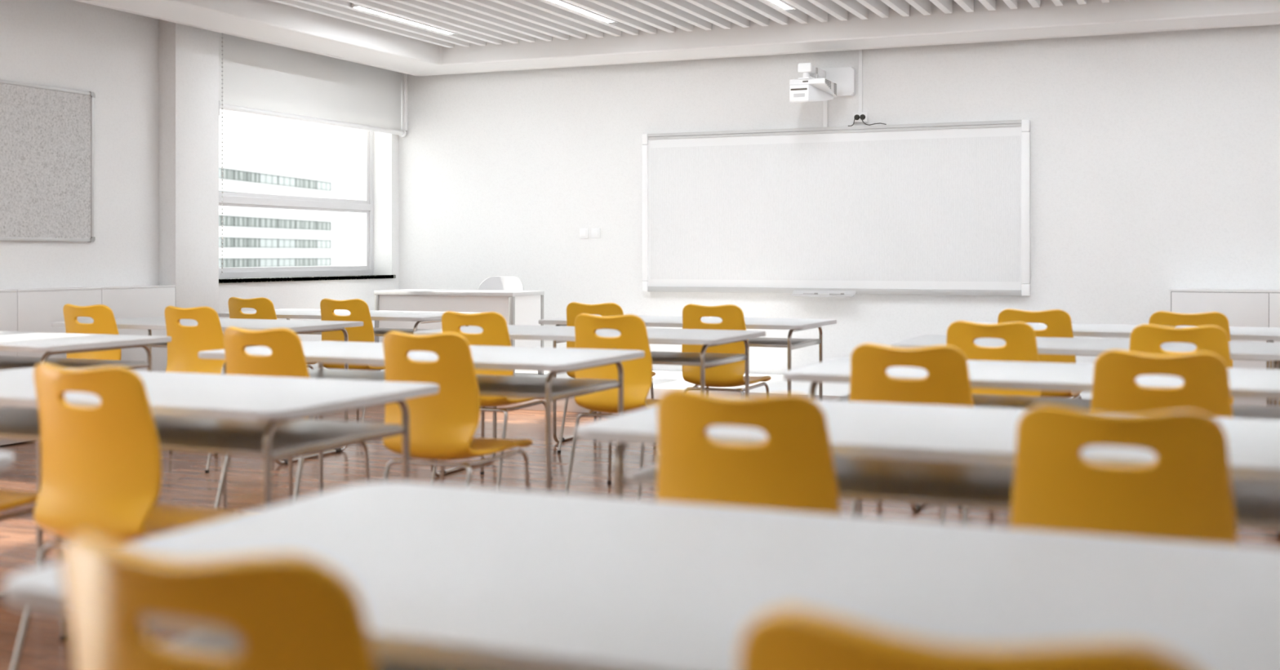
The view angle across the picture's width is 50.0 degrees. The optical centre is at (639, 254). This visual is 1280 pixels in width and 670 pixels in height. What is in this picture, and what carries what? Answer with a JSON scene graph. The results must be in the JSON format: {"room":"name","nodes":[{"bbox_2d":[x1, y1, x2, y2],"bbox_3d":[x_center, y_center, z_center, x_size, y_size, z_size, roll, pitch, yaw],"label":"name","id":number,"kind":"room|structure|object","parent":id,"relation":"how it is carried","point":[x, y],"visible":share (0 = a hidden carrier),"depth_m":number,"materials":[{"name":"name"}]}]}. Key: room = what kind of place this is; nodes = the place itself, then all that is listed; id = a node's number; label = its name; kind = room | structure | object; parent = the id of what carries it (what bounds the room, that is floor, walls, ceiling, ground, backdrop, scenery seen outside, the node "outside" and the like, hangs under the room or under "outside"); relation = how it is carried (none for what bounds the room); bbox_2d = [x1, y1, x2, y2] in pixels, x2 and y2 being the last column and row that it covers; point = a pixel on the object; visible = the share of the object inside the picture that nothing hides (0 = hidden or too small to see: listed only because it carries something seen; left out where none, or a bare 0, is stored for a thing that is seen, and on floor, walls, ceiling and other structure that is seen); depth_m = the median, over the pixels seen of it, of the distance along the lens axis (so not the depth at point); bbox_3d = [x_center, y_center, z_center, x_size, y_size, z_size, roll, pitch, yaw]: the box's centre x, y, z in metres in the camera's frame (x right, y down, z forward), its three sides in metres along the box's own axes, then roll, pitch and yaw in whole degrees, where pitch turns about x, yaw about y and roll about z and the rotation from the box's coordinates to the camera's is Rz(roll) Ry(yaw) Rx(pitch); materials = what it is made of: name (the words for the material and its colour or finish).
{"room":"classroom","nodes":[
{"label":"classroom","id":0,"kind":"room"},
{"bbox_2d":[0,0,399,369],"bbox_3d":[-5.264,-0.430,5.669,0.450,3.160,14.660,0,0,23],"label":"wall","id":1,"kind":"structure","parent":0,"point":[113,55],"depth_m":9.29,"materials":[{"name":"paint"}]},
{"bbox_2d":[0,79,95,242],"bbox_3d":[-3.833,-0.576,8.493,0.029,0.988,1.186,0,0,23],"label":"pinboard","id":2,"kind":"object","parent":1,"relation":"attached to","point":[46,133],"visible":1,"depth_m":8.68,"materials":[{"name":"grey fabric"}]},
{"bbox_2d":[159,19,218,312],"bbox_3d":[-3.212,-0.430,9.786,0.150,3.160,0.445,0,0,23],"label":"pillar","id":3,"kind":"structure","parent":1,"relation":"attached to","point":[188,55],"depth_m":9.67,"materials":[{"name":"paint"}]},
{"bbox_2d":[218,129,395,283],"bbox_3d":[-2.787,-0.630,11.184,0.299,1.680,2.410,0,0,23],"label":"window","id":4,"kind":"structure","parent":1,"relation":"in","point":[365,206],"depth_m":11.52,"materials":[{"name":"white"}]},
{"bbox_2d":[218,32,407,275],"bbox_3d":[-2.610,-0.920,11.142,0.096,2.140,2.504,0,0,23],"label":"roller blind","id":5,"kind":"object","parent":4,"relation":"attached to","point":[257,77],"visible":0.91,"depth_m":11.01,"materials":[{"name":"white fabric"}]},
{"bbox_2d":[0,404,1279,669],"bbox_3d":[-1.130,1.210,3.892,9.450,0.120,15.060,0,0,23],"label":"floor","id":6,"kind":"structure","parent":0,"point":[185,482],"depth_m":6.92,"materials":[{"name":"brown wood"}]},
{"bbox_2d":[0,450,14,470],"bbox_3d":[-2.146,0.772,2.686,1.665,0.755,0.828,0,0,23],"label":"student desk","id":7,"kind":"object","parent":6,"relation":"on","point":[6,458],"visible":1,"depth_m":2.70,"materials":[{"name":"white laminate"}]},
{"bbox_2d":[0,289,17,446],"bbox_3d":[-3.967,0.681,8.025,0.149,0.938,0.673,0,0,23],"label":"base cabinet","id":8,"kind":"object","parent":6,"relation":"on","point":[8,298],"visible":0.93,"depth_m":8.24,"materials":[{"name":"white laminate"}]},
{"bbox_2d":[0,488,67,640],"bbox_3d":[-2.003,0.713,3.947,0.421,0.875,0.567,0,0,23],"label":"chair","id":9,"kind":"object","parent":6,"relation":"on","point":[9,499],"visible":0.53,"depth_m":4.02,"materials":[{"name":"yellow plastic"}]},
{"bbox_2d":[8,287,102,444],"bbox_3d":[-3.700,0.681,8.646,0.149,0.938,0.672,0,0,23],"label":"base cabinet","id":10,"kind":"object","parent":6,"relation":"on","point":[37,308],"visible":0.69,"depth_m":8.51,"materials":[{"name":"white laminate"}]},
{"bbox_2d":[0,331,171,371],"bbox_3d":[-3.167,0.772,6.591,1.665,0.755,0.828,0,0,23],"label":"student desk","id":11,"kind":"object","parent":6,"relation":"on","point":[53,344],"visible":0.55,"depth_m":6.40,"materials":[{"name":"white laminate"}]},
{"bbox_2d":[0,355,145,370],"bbox_3d":[-3.171,0.518,6.582,1.473,0.015,0.630,0,0,23],"label":"shelf","id":12,"kind":"object","parent":11,"relation":"attached to","point":[6,362],"depth_m":6.50,"materials":[{"name":"grey metal"}]},
{"bbox_2d":[62,303,173,452],"bbox_3d":[-3.020,0.713,7.861,0.421,0.875,0.567,0,0,23],"label":"chair","id":13,"kind":"object","parent":6,"relation":"on","point":[104,322],"visible":0.4,"depth_m":7.65,"materials":[{"name":"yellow plastic"}]},
{"bbox_2d":[10,362,253,669],"bbox_3d":[-1.330,0.713,3.658,0.421,0.875,0.567,0,0,23],"label":"chair","id":14,"kind":"object","parent":6,"relation":"on","point":[101,464],"visible":0.84,"depth_m":3.47,"materials":[{"name":"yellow plastic"}]},
{"bbox_2d":[96,284,175,372],"bbox_3d":[-3.433,0.681,9.268,0.149,0.938,0.676,0,0,23],"label":"base cabinet","id":15,"kind":"object","parent":6,"relation":"on","point":[126,301],"visible":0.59,"depth_m":9.24,"materials":[{"name":"white"}]},
{"bbox_2d":[164,306,225,472],"bbox_3d":[-2.348,0.713,7.572,0.421,0.875,0.567,0,0,23],"label":"chair","id":16,"kind":"object","parent":6,"relation":"on","point":[186,343],"visible":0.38,"depth_m":7.38,"materials":[{"name":"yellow plastic"}]},
{"bbox_2d":[51,316,363,465],"bbox_3d":[-2.536,0.772,8.060,1.665,0.755,0.828,0,0,23],"label":"student desk","id":17,"kind":"object","parent":6,"relation":"on","point":[299,326],"visible":0.39,"depth_m":7.88,"materials":[{"name":"white laminate"}]},
{"bbox_2d":[145,340,306,347],"bbox_3d":[-2.540,0.518,8.051,1.473,0.015,0.630,0,0,23],"label":"shelf","id":18,"kind":"object","parent":17,"relation":"attached to","point":[157,344],"depth_m":7.80,"materials":[{"name":"grey metal"}]},
{"bbox_2d":[61,532,377,669],"bbox_3d":[-0.352,0.713,1.507,0.421,0.875,0.567,0,0,23],"label":"chair","id":19,"kind":"object","parent":6,"relation":"on","point":[287,611],"visible":1,"depth_m":1.28,"materials":[{"name":"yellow plastic"}]},
{"bbox_2d":[0,367,439,599],"bbox_3d":[-1.519,0.772,4.146,1.665,0.755,0.828,0,0,23],"label":"student desk","id":20,"kind":"object","parent":6,"relation":"on","point":[265,417],"visible":0.56,"depth_m":3.92,"materials":[{"name":"white laminate"}]},
{"bbox_2d":[0,406,399,457],"bbox_3d":[-1.523,0.518,4.137,1.473,0.015,0.630,0,0,23],"label":"shelf","id":21,"kind":"object","parent":20,"relation":"attached to","point":[303,437],"depth_m":3.94,"materials":[{"name":"grey metal"}]},
{"bbox_2d":[228,297,317,419],"bbox_3d":[-2.471,0.713,9.138,0.421,0.875,0.567,0,0,23],"label":"chair","id":22,"kind":"object","parent":6,"relation":"on","point":[264,308],"visible":0.33,"depth_m":8.92,"materials":[{"name":"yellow plastic"}]},
{"bbox_2d":[214,326,370,509],"bbox_3d":[-1.373,0.713,5.413,0.421,0.875,0.567,0,0,23],"label":"chair","id":23,"kind":"object","parent":6,"relation":"on","point":[286,358],"visible":0.38,"depth_m":5.21,"materials":[{"name":"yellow plastic"}]},
{"bbox_2d":[217,308,479,336],"bbox_3d":[-1.987,0.772,9.337,1.665,0.755,0.828,0,0,23],"label":"student desk","id":24,"kind":"object","parent":6,"relation":"on","point":[420,317],"visible":0.22,"depth_m":9.06,"materials":[{"name":"white laminate"}]},
{"bbox_2d":[302,328,435,336],"bbox_3d":[-1.991,0.518,9.328,1.473,0.015,0.630,0,0,23],"label":"shelf","id":25,"kind":"object","parent":24,"relation":"attached to","point":[377,331],"depth_m":9.21,"materials":[{"name":"white laminate"}]},
{"bbox_2d":[312,297,384,422],"bbox_3d":[-1.799,0.713,8.849,0.421,0.875,0.567,0,0,23],"label":"chair","id":26,"kind":"object","parent":6,"relation":"on","point":[358,308],"visible":0.48,"depth_m":8.64,"materials":[{"name":"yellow plastic"}]},
{"bbox_2d":[198,341,644,509],"bbox_3d":[-0.889,0.772,5.612,1.665,0.755,0.828,0,0,23],"label":"student desk","id":27,"kind":"object","parent":6,"relation":"on","point":[555,361],"visible":0.44,"depth_m":5.46,"materials":[{"name":"white laminate"}]},
{"bbox_2d":[307,368,617,398],"bbox_3d":[-0.893,0.518,5.603,1.473,0.015,0.630,0,0,23],"label":"shelf","id":28,"kind":"object","parent":27,"relation":"attached to","point":[488,385],"depth_m":5.46,"materials":[{"name":"grey metal"}]},
{"bbox_2d":[382,330,533,491],"bbox_3d":[-0.700,0.713,5.124,0.421,0.875,0.567,0,0,23],"label":"chair","id":29,"kind":"object","parent":6,"relation":"on","point":[443,424],"visible":0.89,"depth_m":4.93,"materials":[{"name":"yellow plastic"}]},
{"bbox_2d":[430,311,552,488],"bbox_3d":[-0.742,0.713,6.882,0.421,0.875,0.567,0,0,23],"label":"chair","id":30,"kind":"object","parent":6,"relation":"on","point":[493,324],"visible":0.51,"depth_m":6.67,"materials":[{"name":"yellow plastic"}]},
{"bbox_2d":[413,324,765,476],"bbox_3d":[-0.258,0.772,7.081,1.665,0.755,0.828,0,0,23],"label":"student desk","id":31,"kind":"object","parent":6,"relation":"on","point":[708,338],"visible":0.38,"depth_m":6.90,"materials":[{"name":"white laminate"}]},
{"bbox_2d":[650,351,744,365],"bbox_3d":[-0.262,0.518,7.072,1.473,0.015,0.630,0,0,23],"label":"shelf","id":32,"kind":"object","parent":31,"relation":"attached to","point":[681,358],"depth_m":6.80,"materials":[{"name":"grey metal"}]},
{"bbox_2d":[557,302,655,453],"bbox_3d":[-0.193,0.713,8.159,0.421,0.875,0.567,0,0,23],"label":"chair","id":33,"kind":"object","parent":6,"relation":"on","point":[574,309],"visible":0.2,"depth_m":7.99,"materials":[{"name":"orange plastic"}]},
{"bbox_2d":[564,313,659,499],"bbox_3d":[-0.069,0.713,6.593,0.421,0.875,0.567,0,0,23],"label":"chair","id":34,"kind":"object","parent":6,"relation":"on","point":[637,372],"visible":0.71,"depth_m":6.40,"materials":[{"name":"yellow plastic"}]},
{"bbox_2d":[4,481,1279,669],"bbox_3d":[0.132,0.772,1.706,1.665,0.755,0.828,0,0,23],"label":"student desk","id":35,"kind":"object","parent":6,"relation":"on","point":[444,577],"visible":0.65,"depth_m":1.67,"materials":[{"name":"white laminate"}]},
{"bbox_2d":[161,631,471,669],"bbox_3d":[0.128,0.518,1.697,1.473,0.015,0.630,0,0,23],"label":"shelf","id":36,"kind":"object","parent":35,"relation":"attached to","point":[200,642],"depth_m":1.78,"materials":[{"name":"grey metal"}]},
{"bbox_2d":[538,315,836,443],"bbox_3d":[0.291,0.772,8.358,1.665,0.755,0.828,0,0,23],"label":"student desk","id":37,"kind":"object","parent":6,"relation":"on","point":[793,325],"visible":0.44,"depth_m":8.10,"materials":[{"name":"white laminate"}]},
{"bbox_2d":[555,337,818,347],"bbox_3d":[0.287,0.518,8.349,1.473,0.015,0.630,0,0,23],"label":"shelf","id":38,"kind":"object","parent":37,"relation":"attached to","point":[759,341],"depth_m":8.07,"materials":[{"name":"grey metal"}]},
{"bbox_2d":[681,303,771,396],"bbox_3d":[0.480,0.713,7.870,0.421,0.875,0.567,0,0,23],"label":"chair","id":39,"kind":"object","parent":6,"relation":"on","point":[731,375],"visible":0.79,"depth_m":7.68,"materials":[{"name":"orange plastic"}]},
{"bbox_2d":[380,368,1092,414],"bbox_3d":[0.418,1.050,10.419,6.040,0.200,1.435,0,0,23],"label":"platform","id":40,"kind":"object","parent":6,"relation":"on","point":[664,381],"visible":0.02,"depth_m":9.99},
{"bbox_2d":[373,288,544,376],"bbox_3d":[-1.437,0.618,10.903,1.250,0.664,0.520,0,0,23],"label":"desk","id":41,"kind":"object","parent":40,"relation":"on","point":[526,308],"visible":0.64,"depth_m":10.70,"materials":[{"name":"white laminate"}]},
{"bbox_2d":[477,275,524,290],"bbox_3d":[-1.210,0.565,11.330,0.438,0.770,0.468,0,0,23],"label":"chair","id":42,"kind":"object","parent":40,"relation":"on","point":[492,283],"visible":0.22,"depth_m":11.49,"materials":[{"name":"white plastic"}]},
{"bbox_2d":[656,388,839,515],"bbox_3d":[0.276,0.713,2.968,0.421,0.875,0.567,0,0,23],"label":"chair","id":43,"kind":"object","parent":6,"relation":"on","point":[793,470],"visible":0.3,"depth_m":2.77,"materials":[{"name":"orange plastic"}]},
{"bbox_2d":[848,342,995,527],"bbox_3d":[0.906,0.713,4.434,0.421,0.875,0.567,0,0,23],"label":"chair","id":44,"kind":"object","parent":6,"relation":"on","point":[947,382],"visible":0.3,"depth_m":4.23,"materials":[{"name":"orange plastic"}]},
{"bbox_2d":[575,395,1279,530],"bbox_3d":[0.760,0.772,3.167,1.665,0.755,0.828,0,0,23],"label":"student desk","id":45,"kind":"object","parent":6,"relation":"on","point":[957,456],"visible":0.52,"depth_m":3.06,"materials":[{"name":"white laminate"}]},
{"bbox_2d":[622,455,1279,530],"bbox_3d":[0.756,0.518,3.158,1.473,0.015,0.630,0,0,23],"label":"shelf","id":46,"kind":"object","parent":45,"relation":"attached to","point":[923,482],"depth_m":3.03,"materials":[{"name":"grey metal"}]},
{"bbox_2d":[738,606,1197,669],"bbox_3d":[0.321,0.713,1.218,0.421,0.875,0.567,0,0,23],"label":"chair","id":47,"kind":"object","parent":6,"relation":"on","point":[788,637],"visible":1,"depth_m":1.02,"materials":[{"name":"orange plastic"}]},
{"bbox_2d":[940,320,1040,523],"bbox_3d":[1.537,0.713,5.902,0.421,0.875,0.567,0,0,23],"label":"chair","id":48,"kind":"object","parent":6,"relation":"on","point":[1020,337],"visible":0.29,"depth_m":5.70,"materials":[{"name":"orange plastic"}]},
{"bbox_2d":[782,356,1279,516],"bbox_3d":[1.390,0.772,4.633,1.665,0.755,0.828,0,0,23],"label":"student desk","id":49,"kind":"object","parent":6,"relation":"on","point":[1246,383],"visible":0.28,"depth_m":4.54,"materials":[{"name":"white laminate"}]},
{"bbox_2d":[831,393,1279,419],"bbox_3d":[1.386,0.518,4.623,1.473,0.015,0.630,0,0,23],"label":"shelf","id":50,"kind":"object","parent":49,"relation":"attached to","point":[1246,411],"depth_m":4.69,"materials":[{"name":"grey metal"}]},
{"bbox_2d":[997,308,1081,398],"bbox_3d":[2.086,0.713,7.180,0.421,0.875,0.567,0,0,23],"label":"chair","id":51,"kind":"object","parent":6,"relation":"on","point":[1058,322],"visible":0.35,"depth_m":6.96,"materials":[{"name":"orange plastic"}]},
{"bbox_2d":[890,334,1279,538],"bbox_3d":[2.021,0.772,6.102,1.665,0.755,0.828,0,0,23],"label":"student desk","id":52,"kind":"object","parent":6,"relation":"on","point":[1268,351],"visible":0.35,"depth_m":6.02,"materials":[{"name":"white laminate"}]},
{"bbox_2d":[1009,404,1237,545],"bbox_3d":[0.948,0.713,2.679,0.421,0.875,0.567,0,0,23],"label":"chair","id":53,"kind":"object","parent":6,"relation":"on","point":[1186,494],"visible":0.34,"depth_m":2.48,"materials":[{"name":"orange plastic"}]},
{"bbox_2d":[977,322,1279,405],"bbox_3d":[2.570,0.772,7.379,1.665,0.755,0.828,0,0,23],"label":"student desk","id":54,"kind":"object","parent":6,"relation":"on","point":[1268,334],"visible":0.14,"depth_m":7.12,"materials":[{"name":"white laminate"}]},
{"bbox_2d":[1075,355,1266,360],"bbox_3d":[2.566,0.518,7.370,1.473,0.015,0.630,0,0,23],"label":"shelf","id":55,"kind":"object","parent":54,"relation":"attached to","point":[1076,355],"depth_m":6.84,"materials":[{"name":"grey metal"}]},
{"bbox_2d":[1089,349,1233,417],"bbox_3d":[1.578,0.713,4.144,0.421,0.875,0.567,0,0,23],"label":"chair","id":56,"kind":"object","parent":6,"relation":"on","point":[1205,388],"visible":0.33,"depth_m":3.94,"materials":[{"name":"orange plastic"}]},
{"bbox_2d":[1128,324,1233,404],"bbox_3d":[2.209,0.713,5.614,0.421,0.875,0.567,0,0,23],"label":"chair","id":57,"kind":"object","parent":6,"relation":"on","point":[1148,339],"visible":0.27,"depth_m":5.40,"materials":[{"name":"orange plastic"}]},
{"bbox_2d":[1148,311,1232,368],"bbox_3d":[2.758,0.713,6.891,0.421,0.875,0.567,0,0,23],"label":"chair","id":58,"kind":"object","parent":6,"relation":"on","point":[1164,318],"visible":0.18,"depth_m":6.67,"materials":[{"name":"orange plastic"}]},
{"bbox_2d":[1168,288,1279,405],"bbox_3d":[4.516,0.694,9.224,1.777,0.912,0.395,0,0,23],"label":"sideboard","id":59,"kind":"object","parent":6,"relation":"on","point":[1242,308],"visible":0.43,"depth_m":9.22,"materials":[{"name":"white"}]},
{"bbox_2d":[269,0,1133,48],"bbox_3d":[-1.130,-1.949,3.892,9.450,0.422,15.060,0,0,23],"label":"ceiling","id":60,"kind":"structure","parent":0,"point":[477,22],"depth_m":9.96,"materials":[{"name":"white paint"}]},
{"bbox_2d":[351,3,457,35],"bbox_3d":[-1.730,-1.772,10.213,0.092,0.076,1.290,0,0,23],"label":"ceiling light","id":61,"kind":"object","parent":60,"relation":"attached to","point":[359,7],"visible":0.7,"depth_m":10.12,"materials":[{"name":"white plastic"}]},
{"bbox_2d":[545,0,617,23],"bbox_3d":[-0.461,-1.772,9.668,0.092,0.076,1.290,0,0,23],"label":"ceiling light","id":62,"kind":"object","parent":60,"relation":"attached to","point":[560,2],"visible":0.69,"depth_m":9.77,"materials":[{"name":"white plastic"}]},
{"bbox_2d":[765,0,796,10],"bbox_3d":[0.808,-1.772,9.122,0.092,0.076,1.290,0,0,23],"label":"ceiling light","id":63,"kind":"object","parent":60,"relation":"attached to","point":[781,4],"visible":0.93,"depth_m":9.52,"materials":[{"name":"white plastic"}]},
{"bbox_2d":[769,0,791,8],"bbox_3d":[0.808,-1.739,9.122,0.054,0.002,1.260,0,0,23],"label":"diffuser","id":64,"kind":"object","parent":63,"relation":"attached to","point":[781,4],"depth_m":9.51,"materials":[{"name":"white plastic"}]},
{"bbox_2d":[399,24,1279,374],"bbox_3d":[1.804,-0.430,10.719,9.450,3.160,0.200,0,0,23],"label":"wall","id":65,"kind":"structure","parent":0,"point":[1155,156],"depth_m":10.54,"materials":[{"name":"paint"}]},
{"bbox_2d":[579,228,588,238],"bbox_3d":[-0.474,-0.182,11.580,0.082,0.084,0.015,0,0,23],"label":"light switch","id":66,"kind":"object","parent":65,"relation":"attached to","point":[584,233],"visible":1,"depth_m":11.57,"materials":[{"name":"white plastic"}]},
{"bbox_2d":[591,228,599,238],"bbox_3d":[-0.373,-0.182,11.537,0.082,0.084,0.015,0,0,23],"label":"light switch","id":67,"kind":"object","parent":65,"relation":"attached to","point":[595,233],"visible":1,"depth_m":11.53,"materials":[{"name":"white plastic"}]},
{"bbox_2d":[74,0,1279,75],"bbox_3d":[-0.943,-1.796,3.834,8.501,0.428,14.500,0,0,23],"label":"ceiling","id":68,"kind":"structure","parent":65,"relation":"attached to","point":[267,21],"depth_m":10.13,"materials":[{"name":"white paint"}]},
{"bbox_2d":[789,62,855,102],"bbox_3d":[1.398,-1.301,10.501,0.379,0.308,0.519,0,0,23],"label":"projector","id":69,"kind":"object","parent":65,"relation":"attached to","point":[826,84],"visible":1,"depth_m":10.39,"materials":[{"name":"white plastic"}]},
{"bbox_2d":[789,84,833,102],"bbox_3d":[1.306,-1.212,10.440,0.253,0.132,0.325,0,0,23],"label":"hood","id":70,"kind":"object","parent":69,"relation":"attached to","point":[798,93],"depth_m":10.33,"materials":[{"name":"white plastic"}]},
{"bbox_2d":[822,100,827,127],"bbox_3d":[1.453,-1.122,10.753,0.034,0.250,0.014,0,0,23],"label":"cable trunking","id":71,"kind":"object","parent":65,"relation":"attached to","point":[825,102],"visible":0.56,"depth_m":10.74,"materials":[{"name":"white plastic"}]},
{"bbox_2d":[642,119,1030,297],"bbox_3d":[1.435,-0.334,10.696,3.101,1.327,0.132,0,0,23],"label":"whiteboard","id":72,"kind":"object","parent":65,"relation":"attached to","point":[942,208],"visible":1,"depth_m":10.68,"materials":[{"name":"white"}]},
{"bbox_2d":[803,293,817,294],"bbox_3d":[1.328,0.302,10.693,0.116,0.012,0.013,0,0,23],"label":"marker pen","id":73,"kind":"object","parent":72,"relation":"on","point":[803,293],"visible":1,"depth_m":10.69,"materials":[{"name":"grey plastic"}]},
{"bbox_2d":[791,290,856,297],"bbox_3d":[1.426,0.301,10.675,0.500,0.017,0.094,0,27,23],"label":"tray","id":74,"kind":"object","parent":72,"relation":"on","point":[847,294],"depth_m":10.66,"materials":[{"name":"grey plastic"}]},
{"bbox_2d":[829,293,844,294],"bbox_3d":[1.521,0.302,10.610,0.116,0.012,0.013,0,0,23],"label":"marker pen","id":75,"kind":"object","parent":72,"relation":"on","point":[829,293],"visible":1,"depth_m":10.61,"materials":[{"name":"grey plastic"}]},
{"bbox_2d":[848,115,858,126],"bbox_3d":[1.651,-1.040,10.629,0.089,0.087,0.022,0,0,26],"label":"power cable","id":76,"kind":"object","parent":72,"relation":"on","point":[856,117],"visible":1,"depth_m":10.62,"materials":[{"name":"grey plastic"}]},
{"bbox_2d":[860,115,886,125],"bbox_3d":[1.794,-1.040,10.568,0.204,0.086,0.021,0,0,22],"label":"power cable","id":77,"kind":"object","parent":72,"relation":"on","point":[862,117],"visible":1,"depth_m":10.59,"materials":[{"name":"grey plastic"}]},
{"bbox_2d":[853,112,867,122],"bbox_3d":[1.706,-1.063,10.633,0.114,0.075,0.033,0,0,23],"label":"electrical outlet","id":78,"kind":"object","parent":65,"relation":"attached to","point":[865,120],"visible":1,"depth_m":10.62,"materials":[{"name":"white plastic"}]},
{"bbox_2d":[857,49,862,112],"bbox_3d":[1.710,-1.352,10.644,0.032,0.500,0.012,0,0,23],"label":"cable trunking","id":79,"kind":"object","parent":65,"relation":"attached to","point":[860,51],"visible":1,"depth_m":10.64,"materials":[{"name":"white plastic"}]},
{"label":"outside","id":80,"kind":"structure","parent":0,"visible":0},
{"bbox_3d":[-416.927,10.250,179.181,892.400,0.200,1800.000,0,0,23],"label":"ground","id":81,"kind":"structure","parent":80,"visible":0},
{"bbox_2d":[218,109,331,267],"bbox_3d":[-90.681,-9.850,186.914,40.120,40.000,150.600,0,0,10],"label":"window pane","id":82,"kind":"structure","parent":81,"relation":"on","point":[263,154],"depth_m":232.85,"materials":[{"name":"white"}]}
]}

